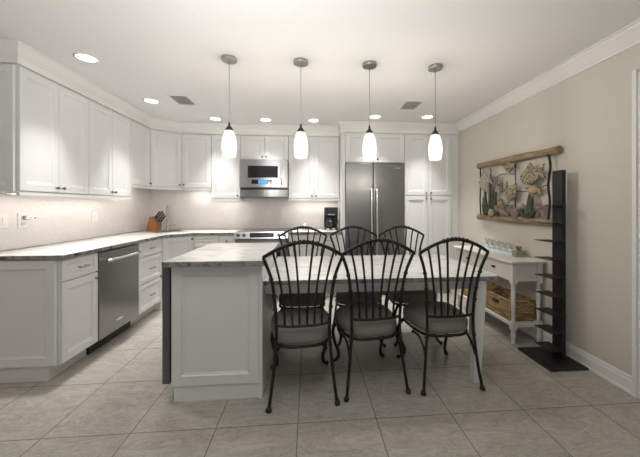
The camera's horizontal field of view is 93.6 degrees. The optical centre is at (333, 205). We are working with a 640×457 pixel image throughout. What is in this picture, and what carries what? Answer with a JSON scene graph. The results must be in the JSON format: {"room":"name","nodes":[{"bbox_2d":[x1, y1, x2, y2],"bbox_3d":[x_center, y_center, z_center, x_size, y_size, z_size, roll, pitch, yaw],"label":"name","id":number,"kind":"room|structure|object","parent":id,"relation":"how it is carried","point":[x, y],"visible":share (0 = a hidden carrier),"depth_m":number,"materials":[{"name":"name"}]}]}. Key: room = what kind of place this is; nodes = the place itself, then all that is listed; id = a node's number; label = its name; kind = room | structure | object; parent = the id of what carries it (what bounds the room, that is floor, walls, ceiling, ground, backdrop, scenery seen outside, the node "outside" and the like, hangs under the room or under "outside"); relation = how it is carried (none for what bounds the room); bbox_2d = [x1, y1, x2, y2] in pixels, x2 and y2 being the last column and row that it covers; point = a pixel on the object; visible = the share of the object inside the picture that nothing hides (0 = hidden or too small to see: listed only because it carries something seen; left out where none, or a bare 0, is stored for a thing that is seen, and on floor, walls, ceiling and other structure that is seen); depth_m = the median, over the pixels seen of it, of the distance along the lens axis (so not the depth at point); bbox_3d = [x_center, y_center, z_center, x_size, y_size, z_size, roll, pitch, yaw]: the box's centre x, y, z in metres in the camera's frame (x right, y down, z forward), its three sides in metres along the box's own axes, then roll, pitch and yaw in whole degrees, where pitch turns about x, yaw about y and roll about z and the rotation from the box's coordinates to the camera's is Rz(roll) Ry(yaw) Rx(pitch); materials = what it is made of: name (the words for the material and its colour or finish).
{"room":"kitchen","nodes":[
{"label":"kitchen","id":0,"kind":"room"},
{"bbox_2d":[0,187,149,251],"bbox_3d":[-2.555,0.040,1.073,0.130,2.460,6.970,0,0,-5],"label":"wall","id":1,"kind":"structure","parent":0,"point":[58,219],"depth_m":2.98,"materials":[{"name":"beige paint"}]},
{"bbox_2d":[0,214,8,228],"bbox_3d":[-2.591,0.118,2.335,0.010,0.115,0.120,0,0,-5],"label":"wall plate","id":2,"kind":"object","parent":1,"relation":"attached to","point":[4,218],"visible":1,"depth_m":2.36,"materials":[{"name":"plastic"}]},
{"bbox_2d":[17,213,27,228],"bbox_3d":[-2.606,0.125,2.514,0.009,0.130,0.090,0,0,-5],"label":"wall plate","id":3,"kind":"object","parent":1,"relation":"attached to","point":[21,224],"visible":1,"depth_m":2.50,"materials":[{"name":"plastic"}]},
{"bbox_2d":[23,215,35,219],"bbox_3d":[-2.572,0.098,2.530,0.059,0.036,0.065,0,0,-5],"label":"night light","id":4,"kind":"object","parent":3,"relation":"attached to","point":[27,217],"visible":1,"depth_m":2.51,"materials":[{"name":"white plastic"}]},
{"bbox_2d":[0,63,88,194],"bbox_3d":[-2.463,-0.573,2.524,0.320,0.935,0.717,0,0,-5],"label":"upper cabinet","id":5,"kind":"object","parent":1,"relation":"attached to","point":[44,124],"visible":0.98,"depth_m":2.38,"materials":[{"name":"paint"}]},
{"bbox_2d":[0,38,338,136],"bbox_3d":[-1.693,-1.115,3.757,3.585,0.149,1.517,0,0,-45],"label":"soffit","id":6,"kind":"structure","parent":5,"relation":"attached to","point":[12,51],"depth_m":3.29,"materials":[{"name":"paint"}]},
{"bbox_2d":[92,211,97,222],"bbox_3d":[-2.678,0.120,3.361,0.010,0.130,0.090,0,0,-5],"label":"wall plate","id":7,"kind":"object","parent":1,"relation":"attached to","point":[94,213],"visible":1,"depth_m":3.35,"materials":[{"name":"plastic"}]},
{"bbox_2d":[87,98,130,196],"bbox_3d":[-2.516,-0.573,3.230,0.307,0.935,0.692,0,0,-5],"label":"upper cabinet","id":8,"kind":"object","parent":1,"relation":"attached to","point":[109,131],"visible":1,"depth_m":3.18,"materials":[{"name":"paint"}]},
{"bbox_2d":[16,192,130,199],"bbox_3d":[-2.375,-0.090,2.891,0.022,0.027,1.389,0,0,-5],"label":"trim","id":9,"kind":"structure","parent":8,"relation":"attached to","point":[17,193],"depth_m":2.63,"materials":[{"name":"paint"}]},
{"bbox_2d":[130,119,151,186],"bbox_3d":[-2.564,-0.647,3.795,0.307,0.785,0.433,0,0,-5],"label":"upper cabinet","id":10,"kind":"object","parent":1,"relation":"attached to","point":[140,134],"visible":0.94,"depth_m":3.80,"materials":[{"name":"paint"}]},
{"bbox_2d":[149,128,181,187],"bbox_3d":[-2.470,-0.647,4.292,0.578,0.785,0.545,0,0,-5],"label":"upper cabinet","id":11,"kind":"object","parent":1,"relation":"attached to","point":[165,146],"visible":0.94,"depth_m":4.16,"materials":[{"name":"paint"}]},
{"bbox_2d":[131,185,211,189],"bbox_3d":[-2.224,-0.240,4.071,0.328,0.027,1.020,0,0,41],"label":"trim","id":12,"kind":"structure","parent":11,"relation":"attached to","point":[134,186],"depth_m":4.19,"materials":[{"name":"paint"}]},
{"bbox_2d":[150,189,337,228],"bbox_3d":[-0.514,0.040,4.799,4.825,2.460,0.130,0,0,-5],"label":"wall","id":13,"kind":"structure","parent":0,"point":[188,209],"depth_m":4.65,"materials":[{"name":"beige paint"}]},
{"bbox_2d":[182,134,211,187],"bbox_3d":[-1.990,-0.647,4.447,0.409,0.785,0.317,0,0,-5],"label":"upper cabinet","id":14,"kind":"object","parent":13,"relation":"attached to","point":[196,148],"visible":0.97,"depth_m":4.33,"materials":[{"name":"paint"}]},
{"bbox_2d":[224,208,228,215],"bbox_3d":[-1.659,0.095,4.631,0.075,0.125,0.009,0,0,-5],"label":"wall plate","id":15,"kind":"object","parent":13,"relation":"attached to","point":[226,210],"visible":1,"depth_m":4.63,"materials":[{"name":"plastic"}]},
{"bbox_2d":[212,134,243,198],"bbox_3d":[-1.580,-0.573,4.482,0.406,0.935,0.317,0,0,-5],"label":"upper cabinet","id":16,"kind":"object","parent":13,"relation":"attached to","point":[226,149],"visible":0.95,"depth_m":4.36,"materials":[{"name":"paint"}]},
{"bbox_2d":[212,199,239,200],"bbox_3d":[-1.570,-0.090,4.366,0.404,0.027,0.022,0,0,-5],"label":"trim","id":17,"kind":"structure","parent":16,"relation":"attached to","point":[212,199],"depth_m":4.36,"materials":[{"name":"paint"}]},
{"bbox_2d":[241,135,288,161],"bbox_3d":[-1.030,-0.858,4.529,0.690,0.365,0.317,0,0,-5],"label":"upper cabinet","id":18,"kind":"object","parent":13,"relation":"attached to","point":[252,146],"visible":0.94,"depth_m":4.40,"materials":[{"name":"paint"}]},
{"bbox_2d":[239,159,288,196],"bbox_3d":[-1.024,-0.403,4.464,0.682,0.535,0.447,0,0,-5],"label":"microwave","id":19,"kind":"object","parent":18,"relation":"attached to","point":[257,177],"visible":1,"depth_m":4.30,"materials":[{"name":"metal"}]},
{"bbox_2d":[240,190,288,196],"bbox_3d":[-1.027,-0.184,4.492,0.682,0.099,0.365,0,0,-5],"label":"vent hood","id":20,"kind":"object","parent":19,"relation":"attached to","point":[243,193],"depth_m":4.31,"materials":[{"name":"metal"}]},
{"bbox_2d":[289,136,338,198],"bbox_3d":[-0.308,-0.573,4.590,0.750,0.935,0.317,0,0,-5],"label":"upper cabinet","id":21,"kind":"object","parent":13,"relation":"attached to","point":[313,160],"visible":0.99,"depth_m":4.46,"materials":[{"name":"paint"}]},
{"bbox_2d":[289,199,338,200],"bbox_3d":[-0.298,-0.090,4.474,0.748,0.027,0.022,0,0,-5],"label":"trim","id":22,"kind":"structure","parent":21,"relation":"attached to","point":[289,199],"depth_m":4.46,"materials":[{"name":"paint"}]},
{"bbox_2d":[319,209,323,216],"bbox_3d":[-0.197,0.110,4.755,0.070,0.115,0.009,0,0,-5],"label":"wall plate","id":23,"kind":"object","parent":13,"relation":"attached to","point":[321,211],"visible":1,"depth_m":4.75,"materials":[{"name":"plastic"}]},
{"bbox_2d":[0,289,639,456],"bbox_3d":[-0.221,1.300,1.331,4.825,0.060,7.090,0,0,-5],"label":"floor","id":24,"kind":"structure","parent":0,"point":[113,401],"depth_m":1.87,"materials":[{"name":"beige tile"}]},
{"bbox_2d":[0,252,99,382],"bbox_3d":[-2.280,0.828,2.339,0.647,0.885,0.397,0,0,-5],"label":"base cabinet","id":25,"kind":"object","parent":24,"relation":"on","point":[49,308],"visible":0.98,"depth_m":2.16,"materials":[{"name":"paint"}]},
{"bbox_2d":[0,229,241,259],"bbox_3d":[-1.979,0.369,3.381,1.402,0.029,2.445,0,0,-5],"label":"countertop","id":26,"kind":"structure","parent":25,"relation":"on","point":[64,250],"depth_m":2.77,"materials":[{"name":"stone"}]},
{"bbox_2d":[146,216,161,230],"bbox_3d":[-2.597,0.252,4.324,0.174,0.205,0.110,0,0,7],"label":"knife block","id":27,"kind":"object","parent":26,"relation":"on","point":[152,225],"visible":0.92,"depth_m":4.27,"materials":[{"name":"brown wood"}]},
{"bbox_2d":[150,230,182,232],"bbox_3d":[-2.314,0.427,4.155,0.270,0.155,0.400,0,0,37],"label":"sink","id":28,"kind":"object","parent":26,"relation":"in","point":[167,230],"visible":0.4,"depth_m":4.18,"materials":[{"name":"silver metal"}]},
{"bbox_2d":[165,205,175,230],"bbox_3d":[-2.342,0.168,4.309,0.139,0.372,0.160,0,0,-31],"label":"faucet","id":29,"kind":"object","parent":26,"relation":"on","point":[167,214],"visible":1,"depth_m":4.29,"materials":[{"name":"silver metal"}]},
{"bbox_2d":[86,244,140,354],"bbox_3d":[-2.297,0.829,2.845,0.642,0.883,0.606,0,0,-5],"label":"dishwasher","id":30,"kind":"object","parent":24,"relation":"on","point":[118,268],"visible":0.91,"depth_m":2.81,"materials":[{"name":"silver metal"}]},
{"bbox_2d":[130,238,161,325],"bbox_3d":[-2.370,0.828,3.401,0.647,0.885,0.503,0,0,-5],"label":"base cabinet","id":31,"kind":"object","parent":24,"relation":"on","point":[150,257],"visible":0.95,"depth_m":3.41,"materials":[{"name":"paint"}]},
{"bbox_2d":[154,235,193,309],"bbox_3d":[-2.308,0.828,4.120,0.871,0.885,0.916,0,0,-5],"label":"base cabinet","id":32,"kind":"object","parent":24,"relation":"on","point":[172,247],"visible":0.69,"depth_m":3.80,"materials":[{"name":"paint"}]},
{"bbox_2d":[194,235,218,249],"bbox_3d":[-1.731,0.828,4.299,0.326,0.885,0.657,0,0,-5],"label":"base cabinet","id":33,"kind":"object","parent":24,"relation":"on","point":[200,241],"visible":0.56,"depth_m":4.01,"materials":[{"name":"paint"}]},
{"bbox_2d":[171,253,275,401],"bbox_3d":[-0.798,0.827,2.388,0.577,0.886,0.867,0,0,-5],"label":"kitchen island","id":34,"kind":"object","parent":24,"relation":"on","point":[221,317],"visible":0.78,"depth_m":1.97,"materials":[{"name":"paint"}]},
{"bbox_2d":[160,267,170,383],"bbox_3d":[-1.136,0.781,2.260,0.116,0.767,0.605,0,0,-5],"label":"appliance","id":35,"kind":"object","parent":34,"relation":"attached to","point":[166,271],"visible":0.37,"depth_m":1.96,"materials":[{"name":"black metal"}]},
{"bbox_2d":[161,242,278,267],"bbox_3d":[-0.799,0.366,2.374,0.634,0.033,0.963,0,0,-5],"label":"island countertop","id":36,"kind":"structure","parent":34,"relation":"on","point":[213,254],"depth_m":2.08,"materials":[{"name":"stone"}]},
{"bbox_2d":[219,235,235,242],"bbox_3d":[-1.464,0.828,4.326,0.203,0.885,0.647,0,0,-5],"label":"base cabinet","id":37,"kind":"object","parent":24,"relation":"on","point":[222,238],"visible":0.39,"depth_m":4.04,"materials":[{"name":"paint"}]},
{"bbox_2d":[234,228,290,298],"bbox_3d":[-1.000,0.807,4.332,0.706,0.925,0.708,0,0,-5],"label":"range","id":38,"kind":"object","parent":24,"relation":"on","point":[246,235],"visible":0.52,"depth_m":4.05,"materials":[{"name":"metal"}]},
{"bbox_2d":[236,228,290,231],"bbox_3d":[-1.003,0.354,4.364,0.706,0.019,0.645,0,0,-5],"label":"glass cooktop","id":39,"kind":"object","parent":38,"relation":"in","point":[245,229],"depth_m":4.22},
{"bbox_2d":[277,226,327,351],"bbox_3d":[-0.303,0.738,2.894,0.514,1.064,0.552,0,0,-5],"label":"dining chair","id":40,"kind":"object","parent":24,"relation":"on","point":[303,296],"visible":0.44,"depth_m":2.68,"materials":[{"name":"black metal"}]},
{"bbox_2d":[279,293,325,306],"bbox_3d":[-0.301,0.838,2.863,0.430,0.114,0.439,0,0,-5],"label":"seat cushion","id":41,"kind":"object","parent":40,"relation":"on","point":[303,296],"depth_m":2.66,"materials":[{"name":"grey fabric"}]},
{"bbox_2d":[262,239,343,412],"bbox_3d":[-0.227,0.738,2.110,0.514,1.064,0.552,0,0,-9],"label":"dining chair","id":42,"kind":"object","parent":24,"relation":"on","point":[291,327],"visible":1,"depth_m":1.92,"materials":[{"name":"black metal"}]},
{"bbox_2d":[271,308,327,344],"bbox_3d":[-0.232,0.838,2.141,0.430,0.114,0.439,0,0,-9],"label":"seat cushion","id":43,"kind":"object","parent":42,"relation":"on","point":[306,335],"depth_m":1.96,"materials":[{"name":"grey fabric"}]},
{"bbox_2d":[289,234,341,295],"bbox_3d":[-0.281,0.828,4.421,0.728,0.885,0.657,0,0,-5],"label":"base cabinet","id":44,"kind":"object","parent":24,"relation":"on","point":[328,242],"visible":0.16,"depth_m":4.14,"materials":[{"name":"paint"}]},
{"bbox_2d":[288,228,340,233],"bbox_3d":[-0.282,0.369,4.425,0.733,0.029,0.650,0,0,-5],"label":"countertop","id":45,"kind":"structure","parent":44,"relation":"on","point":[300,231],"depth_m":4.18,"materials":[{"name":"stone"}]},
{"bbox_2d":[324,207,337,229],"bbox_3d":[-0.045,0.187,4.510,0.201,0.335,0.205,0,0,-5],"label":"coffee maker","id":46,"kind":"object","parent":45,"relation":"on","point":[330,213],"visible":1,"depth_m":4.42,"materials":[{"name":"black plastic"}]},
{"bbox_2d":[338,132,344,255],"bbox_3d":[0.110,0.116,4.503,0.054,2.309,0.560,0,0,-5],"label":"panel","id":47,"kind":"object","parent":24,"relation":"on","point":[341,203],"visible":0.48,"depth_m":4.22,"materials":[{"name":"paint"}]},
{"bbox_2d":[329,225,385,347],"bbox_3d":[0.223,0.738,2.939,0.514,1.064,0.552,0,0,-4],"label":"dining chair","id":48,"kind":"object","parent":24,"relation":"on","point":[341,297],"visible":0.46,"depth_m":2.74,"materials":[{"name":"black metal"}]},
{"bbox_2d":[336,291,379,304],"bbox_3d":[0.225,0.838,2.907,0.430,0.114,0.439,0,0,-4],"label":"seat cushion","id":49,"kind":"object","parent":48,"relation":"on","point":[341,297],"depth_m":2.71,"materials":[{"name":"grey fabric"}]},
{"bbox_2d":[331,237,414,401],"bbox_3d":[0.249,0.738,2.221,0.514,1.064,0.552,0,0,-11],"label":"dining chair","id":50,"kind":"object","parent":24,"relation":"on","point":[371,320],"visible":1,"depth_m":2.04,"materials":[{"name":"black metal"}]},
{"bbox_2d":[336,303,396,336],"bbox_3d":[0.243,0.838,2.252,0.430,0.114,0.439,0,0,-11],"label":"seat cushion","id":51,"kind":"object","parent":50,"relation":"on","point":[381,328],"depth_m":2.09,"materials":[{"name":"grey fabric"}]},
{"bbox_2d":[345,163,404,293],"bbox_3d":[0.568,0.324,4.487,0.846,1.852,0.643,0,0,-5],"label":"refrigerator","id":52,"kind":"object","parent":24,"relation":"on","point":[374,193],"visible":0.52,"depth_m":4.24,"materials":[{"name":"metal"}]},
{"bbox_2d":[345,133,403,163],"bbox_3d":[0.565,-0.828,4.509,0.849,0.425,0.549,0,0,-5],"label":"upper cabinet","id":53,"kind":"object","parent":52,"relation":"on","point":[379,148],"visible":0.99,"depth_m":4.27,"materials":[{"name":"paint"}]},
{"bbox_2d":[337,121,458,136],"bbox_3d":[0.927,-1.115,4.455,1.767,0.149,0.418,0,0,-5],"label":"trim","id":54,"kind":"structure","parent":53,"relation":"attached to","point":[343,126],"depth_m":4.27,"materials":[{"name":"paint"}]},
{"bbox_2d":[263,254,497,382],"bbox_3d":[0.320,0.885,2.554,1.672,0.770,0.975,0,0,-5],"label":"dining table","id":55,"kind":"object","parent":24,"relation":"on","point":[414,280],"visible":0.77,"depth_m":2.19,"materials":[{"name":"pale whitewashed wood"},{"name":"paint"}]},
{"bbox_2d":[378,225,442,346],"bbox_3d":[0.745,0.738,2.983,0.514,1.064,0.552,0,0,-5],"label":"dining chair","id":56,"kind":"object","parent":24,"relation":"on","point":[409,296],"visible":0.43,"depth_m":2.78,"materials":[{"name":"black metal"}]},
{"bbox_2d":[389,290,435,303],"bbox_3d":[0.748,0.838,2.952,0.430,0.114,0.439,0,0,-5],"label":"seat cushion","id":57,"kind":"object","parent":56,"relation":"on","point":[409,296],"depth_m":2.75,"materials":[{"name":"grey fabric"}]},
{"bbox_2d":[403,134,457,292],"bbox_3d":[1.396,0.115,4.580,0.811,2.310,0.549,0,0,-5],"label":"pantry cabinet","id":58,"kind":"object","parent":24,"relation":"on","point":[431,162],"visible":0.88,"depth_m":4.33,"materials":[{"name":"paint"}]},
{"bbox_2d":[396,237,489,395],"bbox_3d":[0.782,0.738,2.272,0.514,1.064,0.552,0,0,-8],"label":"dining chair","id":59,"kind":"object","parent":24,"relation":"on","point":[440,318],"visible":0.95,"depth_m":2.08,"materials":[{"name":"black metal"}]},
{"bbox_2d":[403,301,467,333],"bbox_3d":[0.778,0.838,2.304,0.430,0.114,0.439,0,0,-8],"label":"seat cushion","id":60,"kind":"object","parent":59,"relation":"on","point":[414,312],"depth_m":2.15,"materials":[{"name":"grey fabric"}]},
{"bbox_2d":[453,245,545,343],"bbox_3d":[1.725,0.887,3.287,0.329,0.765,1.120,0,0,-5],"label":"console table","id":61,"kind":"object","parent":24,"relation":"on","point":[513,269],"visible":0.7,"depth_m":2.79,"materials":[{"name":"white paint"}]},
{"bbox_2d":[463,281,501,295],"bbox_3d":[1.719,0.991,3.525,0.256,0.202,0.457,0,0,-5],"label":"wicker basket","id":62,"kind":"object","parent":61,"relation":"on","point":[489,284],"visible":0.06,"depth_m":3.53,"materials":[{"name":"brown wicker"}]},
{"bbox_2d":[458,293,536,326],"bbox_3d":[1.739,1.104,3.288,0.280,0.024,1.044,0,0,-5],"label":"shelf","id":63,"kind":"object","parent":61,"relation":"attached to","point":[528,323],"depth_m":2.81,"materials":[{"name":"white paint"}]},
{"bbox_2d":[485,247,525,256],"bbox_3d":[1.815,0.474,3.280,0.110,0.060,0.650,0,0,-5],"label":"centerpiece tray","id":64,"kind":"object","parent":61,"relation":"on","point":[515,253],"visible":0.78,"depth_m":3.00,"materials":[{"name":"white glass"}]},
{"bbox_2d":[484,239,489,247],"bbox_3d":[1.795,0.437,3.514,0.064,0.111,0.062,0,0,-5],"label":"glass votive","id":65,"kind":"object","parent":64,"relation":"on","point":[486,244],"visible":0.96,"depth_m":3.50,"materials":[{"name":"white glass"}]},
{"bbox_2d":[490,240,495,248],"bbox_3d":[1.804,0.437,3.409,0.064,0.111,0.062,0,0,-5],"label":"glass votive","id":66,"kind":"object","parent":64,"relation":"on","point":[492,246],"visible":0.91,"depth_m":3.39,"materials":[{"name":"white glass"}]},
{"bbox_2d":[495,240,501,249],"bbox_3d":[1.813,0.437,3.305,0.064,0.111,0.062,0,0,-5],"label":"glass votive","id":67,"kind":"object","parent":64,"relation":"on","point":[498,247],"visible":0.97,"depth_m":3.29,"materials":[{"name":"white glass"}]},
{"bbox_2d":[501,242,507,251],"bbox_3d":[1.821,0.437,3.200,0.064,0.111,0.062,0,0,-5],"label":"glass votive","id":68,"kind":"object","parent":64,"relation":"on","point":[504,248],"visible":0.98,"depth_m":3.18,"materials":[{"name":"white glass"}]},
{"bbox_2d":[508,243,514,252],"bbox_3d":[1.830,0.437,3.095,0.064,0.111,0.062,0,0,-5],"label":"glass votive","id":69,"kind":"object","parent":64,"relation":"on","point":[511,248],"visible":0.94,"depth_m":3.08,"materials":[{"name":"white glass"}]},
{"bbox_2d":[485,287,535,321],"bbox_3d":[1.759,0.991,3.047,0.256,0.202,0.457,0,0,-5],"label":"wicker basket","id":70,"kind":"object","parent":61,"relation":"on","point":[498,300],"visible":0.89,"depth_m":2.93,"materials":[{"name":"brown wicker"}]},
{"bbox_2d":[518,170,588,371],"bbox_3d":[1.799,0.487,2.489,0.315,1.565,0.367,0,0,-5],"label":"shelf","id":71,"kind":"object","parent":24,"relation":"on","point":[552,356],"visible":1,"depth_m":2.48,"materials":[{"name":"black metal"}]},
{"bbox_2d":[0,0,639,125],"bbox_3d":[-0.221,-1.220,1.331,4.825,0.060,7.090,0,0,-5],"label":"ceiling","id":72,"kind":"structure","parent":0,"point":[486,50],"depth_m":2.27,"materials":[{"name":"paint"}]},
{"bbox_2d":[72,52,99,62],"bbox_3d":[-1.985,-1.186,2.406,0.172,0.006,0.172,0,0,-5],"label":"recessed light","id":73,"kind":"object","parent":72,"relation":"in","point":[84,57],"visible":1,"depth_m":2.40,"materials":[{"name":"paint"}]},
{"bbox_2d":[142,98,159,103],"bbox_3d":[-2.063,-1.186,3.388,0.172,0.006,0.172,0,0,-5],"label":"recessed light","id":74,"kind":"object","parent":72,"relation":"in","point":[149,100],"visible":1,"depth_m":3.37,"materials":[{"name":"white"}]},
{"bbox_2d":[165,94,198,105],"bbox_3d":[-1.700,-1.186,3.369,0.230,0.008,0.340,0,0,-5],"label":"ceiling vent","id":75,"kind":"object","parent":72,"relation":"in","point":[181,100],"visible":1,"depth_m":3.36,"materials":[{"name":"metal"}]},
{"bbox_2d":[209,117,221,120],"bbox_3d":[-1.612,-1.186,4.079,0.172,0.006,0.172,0,0,-5],"label":"recessed light","id":76,"kind":"object","parent":72,"relation":"in","point":[211,118],"visible":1,"depth_m":4.07,"materials":[{"name":"white"}]},
{"bbox_2d":[221,54,236,131],"bbox_3d":[-0.843,-0.792,2.413,0.120,0.796,0.120,0,0,-5],"label":"pendant lamp","id":77,"kind":"object","parent":72,"relation":"hanging from","point":[228,59],"visible":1,"depth_m":2.41,"materials":[{"name":"silver metal"}]},
{"bbox_2d":[259,118,271,121],"bbox_3d":[-0.942,-1.186,4.135,0.172,0.006,0.172,0,0,-5],"label":"recessed light","id":78,"kind":"object","parent":72,"relation":"in","point":[260,119],"visible":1,"depth_m":4.11,"materials":[{"name":"white"}]},
{"bbox_2d":[294,58,307,132],"bbox_3d":[-0.272,-0.792,2.461,0.120,0.796,0.120,0,0,-5],"label":"pendant lamp","id":79,"kind":"object","parent":72,"relation":"hanging from","point":[299,62],"visible":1,"depth_m":2.44,"materials":[{"name":"silver metal"}]},
{"bbox_2d":[307,119,319,121],"bbox_3d":[-0.284,-1.186,4.161,0.172,0.006,0.172,0,0,-5],"label":"recessed light","id":80,"kind":"object","parent":72,"relation":"in","point":[309,120],"visible":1,"depth_m":4.16,"materials":[{"name":"white"}]},
{"bbox_2d":[362,60,376,133],"bbox_3d":[0.296,-0.792,2.509,0.120,0.796,0.120,0,0,-5],"label":"pendant lamp","id":81,"kind":"object","parent":72,"relation":"hanging from","point":[369,65],"visible":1,"depth_m":2.50,"materials":[{"name":"silver metal"}]},
{"bbox_2d":[370,115,381,118],"bbox_3d":[0.550,-1.186,3.991,0.172,0.006,0.172,0,0,-5],"label":"recessed light","id":82,"kind":"object","parent":72,"relation":"in","point":[371,116],"visible":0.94,"depth_m":3.98,"materials":[{"name":"white"}]},
{"bbox_2d":[397,100,425,110],"bbox_3d":[0.905,-1.186,3.539,0.230,0.008,0.340,0,0,-5],"label":"ceiling vent","id":83,"kind":"object","parent":72,"relation":"in","point":[412,105],"visible":1,"depth_m":3.51,"materials":[{"name":"metal"}]},
{"bbox_2d":[421,115,433,118],"bbox_3d":[1.244,-1.186,3.999,0.172,0.006,0.172,0,0,-5],"label":"recessed light","id":84,"kind":"object","parent":72,"relation":"in","point":[424,116],"visible":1,"depth_m":3.98,"materials":[{"name":"white"}]},
{"bbox_2d":[428,63,442,135],"bbox_3d":[0.863,-0.792,2.557,0.120,0.796,0.120,0,0,-5],"label":"pendant lamp","id":85,"kind":"object","parent":72,"relation":"hanging from","point":[436,67],"visible":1,"depth_m":2.55,"materials":[{"name":"silver metal"}]},
{"bbox_2d":[458,44,639,375],"bbox_3d":[2.129,0.040,1.470,0.120,2.460,6.970,0,0,-5],"label":"wall","id":86,"kind":"structure","parent":0,"point":[588,114],"depth_m":2.44,"materials":[{"name":"beige paint"}]},
{"bbox_2d":[476,146,562,225],"bbox_3d":[1.867,-0.179,3.179,0.115,0.718,1.222,0,0,-5],"label":"wall art","id":87,"kind":"object","parent":86,"relation":"attached to","point":[491,210],"visible":1,"depth_m":3.06,"materials":[{"name":"weathered brown wood"},{"name":"painted metal"},{"name":"black wrought iron"}]},
{"bbox_2d":[460,289,631,394],"bbox_3d":[1.912,1.211,3.176,0.021,0.118,2.333,0,0,-5],"label":"baseboard","id":88,"kind":"structure","parent":86,"relation":"attached to","point":[608,372],"depth_m":2.28,"materials":[{"name":"paint"}]},
{"bbox_2d":[454,18,639,131],"bbox_3d":[2.046,-1.132,1.162,0.094,0.114,6.370,0,0,-5],"label":"trim","id":89,"kind":"structure","parent":86,"relation":"attached to","point":[627,37],"depth_m":2.50,"materials":[{"name":"paint"}]},
{"bbox_2d":[632,69,639,398],"bbox_3d":[2.114,0.182,1.486,0.146,2.175,1.065,0,0,-5],"label":"door frame","id":90,"kind":"structure","parent":86,"relation":"in","point":[635,73],"depth_m":1.99,"materials":[{"name":"paint"}]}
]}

